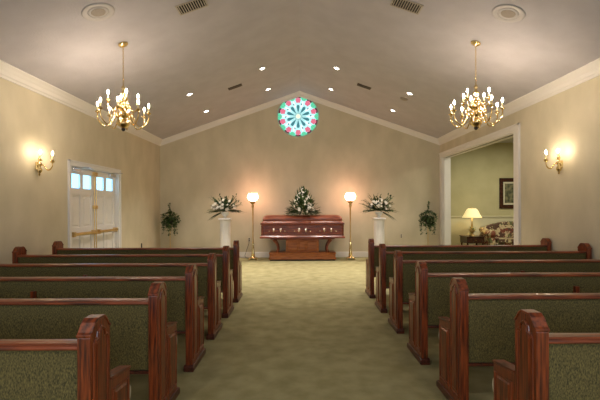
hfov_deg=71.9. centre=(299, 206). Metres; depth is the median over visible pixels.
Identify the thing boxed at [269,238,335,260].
casket bier
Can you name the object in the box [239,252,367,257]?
baseboard
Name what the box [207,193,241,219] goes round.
flower arrangement
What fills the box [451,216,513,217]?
trim
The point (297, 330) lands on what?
floor
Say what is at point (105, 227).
door
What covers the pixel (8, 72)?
trim
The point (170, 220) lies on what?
ivy plant
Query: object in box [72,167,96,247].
door
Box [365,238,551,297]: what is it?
pew
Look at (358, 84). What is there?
ceiling vent
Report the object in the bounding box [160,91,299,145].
trim
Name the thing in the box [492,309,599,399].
pew
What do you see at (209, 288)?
pew
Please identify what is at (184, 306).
pew
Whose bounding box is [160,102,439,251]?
wall
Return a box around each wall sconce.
[35,150,54,175]
[543,149,562,173]
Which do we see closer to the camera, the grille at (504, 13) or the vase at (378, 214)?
the grille at (504, 13)
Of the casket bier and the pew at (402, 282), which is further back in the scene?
the casket bier
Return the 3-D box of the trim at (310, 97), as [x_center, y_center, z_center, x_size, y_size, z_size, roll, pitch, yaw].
[2.056,-2.594,12.143,4.130,1.596,0.115,0,0,0]
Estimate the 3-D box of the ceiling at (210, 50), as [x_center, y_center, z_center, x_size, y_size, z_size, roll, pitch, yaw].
[-0.004,-2.665,4.500,8.850,1.670,15.900,0,0,0]
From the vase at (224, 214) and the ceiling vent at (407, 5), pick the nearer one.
the ceiling vent at (407, 5)
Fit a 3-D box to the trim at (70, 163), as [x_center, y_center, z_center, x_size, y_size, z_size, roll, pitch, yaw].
[-4.199,0.340,8.400,0.240,2.350,2.120,0,0,0]
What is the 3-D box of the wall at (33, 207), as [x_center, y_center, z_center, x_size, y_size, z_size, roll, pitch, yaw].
[-4.246,-0.229,4.500,0.250,3.488,15.400,0,0,0]
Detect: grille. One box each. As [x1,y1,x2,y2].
[91,8,105,16]
[501,10,515,17]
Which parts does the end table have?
drawer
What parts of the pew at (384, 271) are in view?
raised panel, raised panel, panel, foot moulding, backrest, rail, panel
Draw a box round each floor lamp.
[247,193,257,259]
[345,193,355,259]
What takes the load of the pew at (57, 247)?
on the floor
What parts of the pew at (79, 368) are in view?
rail, backrest, raised panel, panel, raised panel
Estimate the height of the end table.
0.560 m
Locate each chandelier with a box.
[95,42,150,130]
[449,40,504,129]
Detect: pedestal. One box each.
[218,218,231,246]
[372,218,385,244]
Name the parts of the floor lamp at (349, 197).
globe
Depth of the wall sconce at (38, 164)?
6.44 m
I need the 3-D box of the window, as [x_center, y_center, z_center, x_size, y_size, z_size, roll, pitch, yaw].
[-0.054,-2.665,12.222,1.256,1.256,0.076,0,0,0]
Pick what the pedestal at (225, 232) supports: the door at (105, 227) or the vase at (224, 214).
the vase at (224, 214)
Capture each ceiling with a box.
[0,0,599,138]
[497,138,512,142]
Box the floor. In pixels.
[130,257,493,399]
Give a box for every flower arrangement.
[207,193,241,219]
[359,193,397,218]
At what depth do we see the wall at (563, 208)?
6.56 m
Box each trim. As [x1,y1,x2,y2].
[0,60,162,145]
[67,159,121,247]
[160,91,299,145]
[300,91,439,144]
[437,58,599,144]
[439,123,520,244]
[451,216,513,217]
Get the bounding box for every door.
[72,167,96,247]
[94,171,122,247]
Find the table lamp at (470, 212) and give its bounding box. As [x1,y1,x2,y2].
[462,208,481,235]
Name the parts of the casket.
moulding, lid, moulding, moulding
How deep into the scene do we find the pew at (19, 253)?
5.61 m
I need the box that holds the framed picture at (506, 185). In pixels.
[499,178,513,208]
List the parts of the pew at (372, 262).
raised panel, raised panel, panel, foot moulding, backrest, rail, panel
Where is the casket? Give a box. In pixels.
[260,215,344,238]
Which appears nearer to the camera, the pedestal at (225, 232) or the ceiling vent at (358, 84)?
the ceiling vent at (358, 84)
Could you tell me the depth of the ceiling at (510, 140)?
13.33 m
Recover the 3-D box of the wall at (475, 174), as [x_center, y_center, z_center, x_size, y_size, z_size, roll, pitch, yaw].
[6.674,-0.308,13.673,4.650,3.570,0.154,0,0,0]
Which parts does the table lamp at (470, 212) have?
lamp shade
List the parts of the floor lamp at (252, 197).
globe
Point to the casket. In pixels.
(272, 226)
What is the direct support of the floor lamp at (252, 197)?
on the floor
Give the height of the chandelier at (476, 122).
1.333 m
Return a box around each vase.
[221,212,228,217]
[375,212,382,217]
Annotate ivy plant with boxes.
[160,202,180,247]
[418,201,437,234]
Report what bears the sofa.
on the floor
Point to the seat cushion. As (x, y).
(497, 239)
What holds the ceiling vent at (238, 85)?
in the ceiling at (210, 50)
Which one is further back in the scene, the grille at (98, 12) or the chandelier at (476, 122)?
the chandelier at (476, 122)
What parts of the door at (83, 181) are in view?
pane, panel, panel, panel, panel, pane, latch rod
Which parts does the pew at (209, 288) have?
rail, backrest, panel, foot moulding, raised panel, raised panel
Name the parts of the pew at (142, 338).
rail, backrest, rail, panel, raised panel, raised panel, foot moulding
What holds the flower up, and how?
on the casket
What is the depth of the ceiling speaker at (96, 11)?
5.25 m
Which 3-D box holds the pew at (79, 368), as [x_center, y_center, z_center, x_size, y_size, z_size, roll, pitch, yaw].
[-2.434,1.027,2.174,2.935,0.963,0.503,0,0,0]
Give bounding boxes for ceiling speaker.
[81,3,114,20]
[492,4,525,21]
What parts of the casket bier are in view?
leg, relief panel, relief panel, panel, frame, relief panel, leg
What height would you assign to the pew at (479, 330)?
0.963 m
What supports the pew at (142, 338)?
on the floor
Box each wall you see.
[0,77,159,263]
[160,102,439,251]
[440,76,599,258]
[451,143,513,244]
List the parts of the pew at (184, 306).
rail, backrest, panel, foot moulding, raised panel, raised panel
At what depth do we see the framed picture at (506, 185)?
13.58 m
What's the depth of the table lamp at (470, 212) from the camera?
12.92 m
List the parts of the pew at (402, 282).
raised panel, raised panel, panel, foot moulding, rail, backrest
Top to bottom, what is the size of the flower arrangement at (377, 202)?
0.781 m
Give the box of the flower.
[285,186,322,216]
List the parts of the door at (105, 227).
latch rod, pane, panel, panel, pane, panel, panel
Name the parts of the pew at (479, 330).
raised panel, foot moulding, panel, raised panel, rail, rail, backrest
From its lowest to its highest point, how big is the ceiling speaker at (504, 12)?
0.139 m
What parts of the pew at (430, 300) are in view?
raised panel, raised panel, panel, foot moulding, rail, rail, backrest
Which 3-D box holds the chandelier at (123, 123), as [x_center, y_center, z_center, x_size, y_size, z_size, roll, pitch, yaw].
[-2.646,-1.790,6.200,0.737,1.333,0.737,0,0,11]
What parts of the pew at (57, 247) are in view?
panel, rail, backrest, panel, foot moulding, raised panel, raised panel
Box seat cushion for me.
[495,237,513,242]
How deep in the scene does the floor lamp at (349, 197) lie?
11.63 m
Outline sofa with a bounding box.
[479,221,513,244]
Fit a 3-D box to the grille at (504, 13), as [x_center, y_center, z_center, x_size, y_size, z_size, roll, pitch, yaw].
[2.649,-2.451,5.270,0.180,0.006,0.180,19,0,0]
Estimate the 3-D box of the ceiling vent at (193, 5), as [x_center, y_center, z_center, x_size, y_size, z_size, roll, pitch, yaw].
[-1.528,-2.837,5.860,0.408,0.151,0.270,0,0,0]
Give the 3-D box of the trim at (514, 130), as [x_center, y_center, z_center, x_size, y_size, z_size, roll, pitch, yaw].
[4.227,-0.040,9.960,0.285,3.050,4.420,0,0,0]
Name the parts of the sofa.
arm, backrest, seat frame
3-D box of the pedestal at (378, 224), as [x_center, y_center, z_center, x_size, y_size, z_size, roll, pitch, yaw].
[2.158,0.900,11.300,0.380,1.185,0.380,0,0,0]
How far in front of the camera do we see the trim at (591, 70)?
6.97 m
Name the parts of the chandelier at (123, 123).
arm, arm, arm, chain, arm, arm, arm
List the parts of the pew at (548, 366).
raised panel, panel, raised panel, rail, backrest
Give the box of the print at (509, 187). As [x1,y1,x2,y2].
[505,183,513,202]
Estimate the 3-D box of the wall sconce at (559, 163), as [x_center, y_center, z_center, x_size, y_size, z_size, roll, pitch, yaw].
[3.967,-0.696,6.520,0.278,0.385,0.301,0,0,42]
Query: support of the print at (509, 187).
attached to the framed picture at (506, 185)
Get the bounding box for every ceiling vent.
[175,0,207,15]
[228,84,241,89]
[357,83,370,89]
[390,0,423,14]
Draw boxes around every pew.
[0,253,222,339]
[0,264,205,371]
[0,281,179,399]
[0,314,130,399]
[12,246,233,317]
[52,240,242,302]
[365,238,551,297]
[375,243,591,312]
[388,251,599,333]
[407,261,599,364]
[436,278,599,399]
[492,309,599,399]
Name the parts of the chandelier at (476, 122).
arm, arm, arm, arm, chain, arm, arm, arm, arm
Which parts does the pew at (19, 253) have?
panel, rail, backrest, panel, foot moulding, raised panel, raised panel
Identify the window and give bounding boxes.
[277,97,318,136]
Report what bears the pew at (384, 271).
on the floor
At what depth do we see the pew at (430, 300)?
3.94 m
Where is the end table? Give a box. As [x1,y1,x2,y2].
[459,235,484,244]

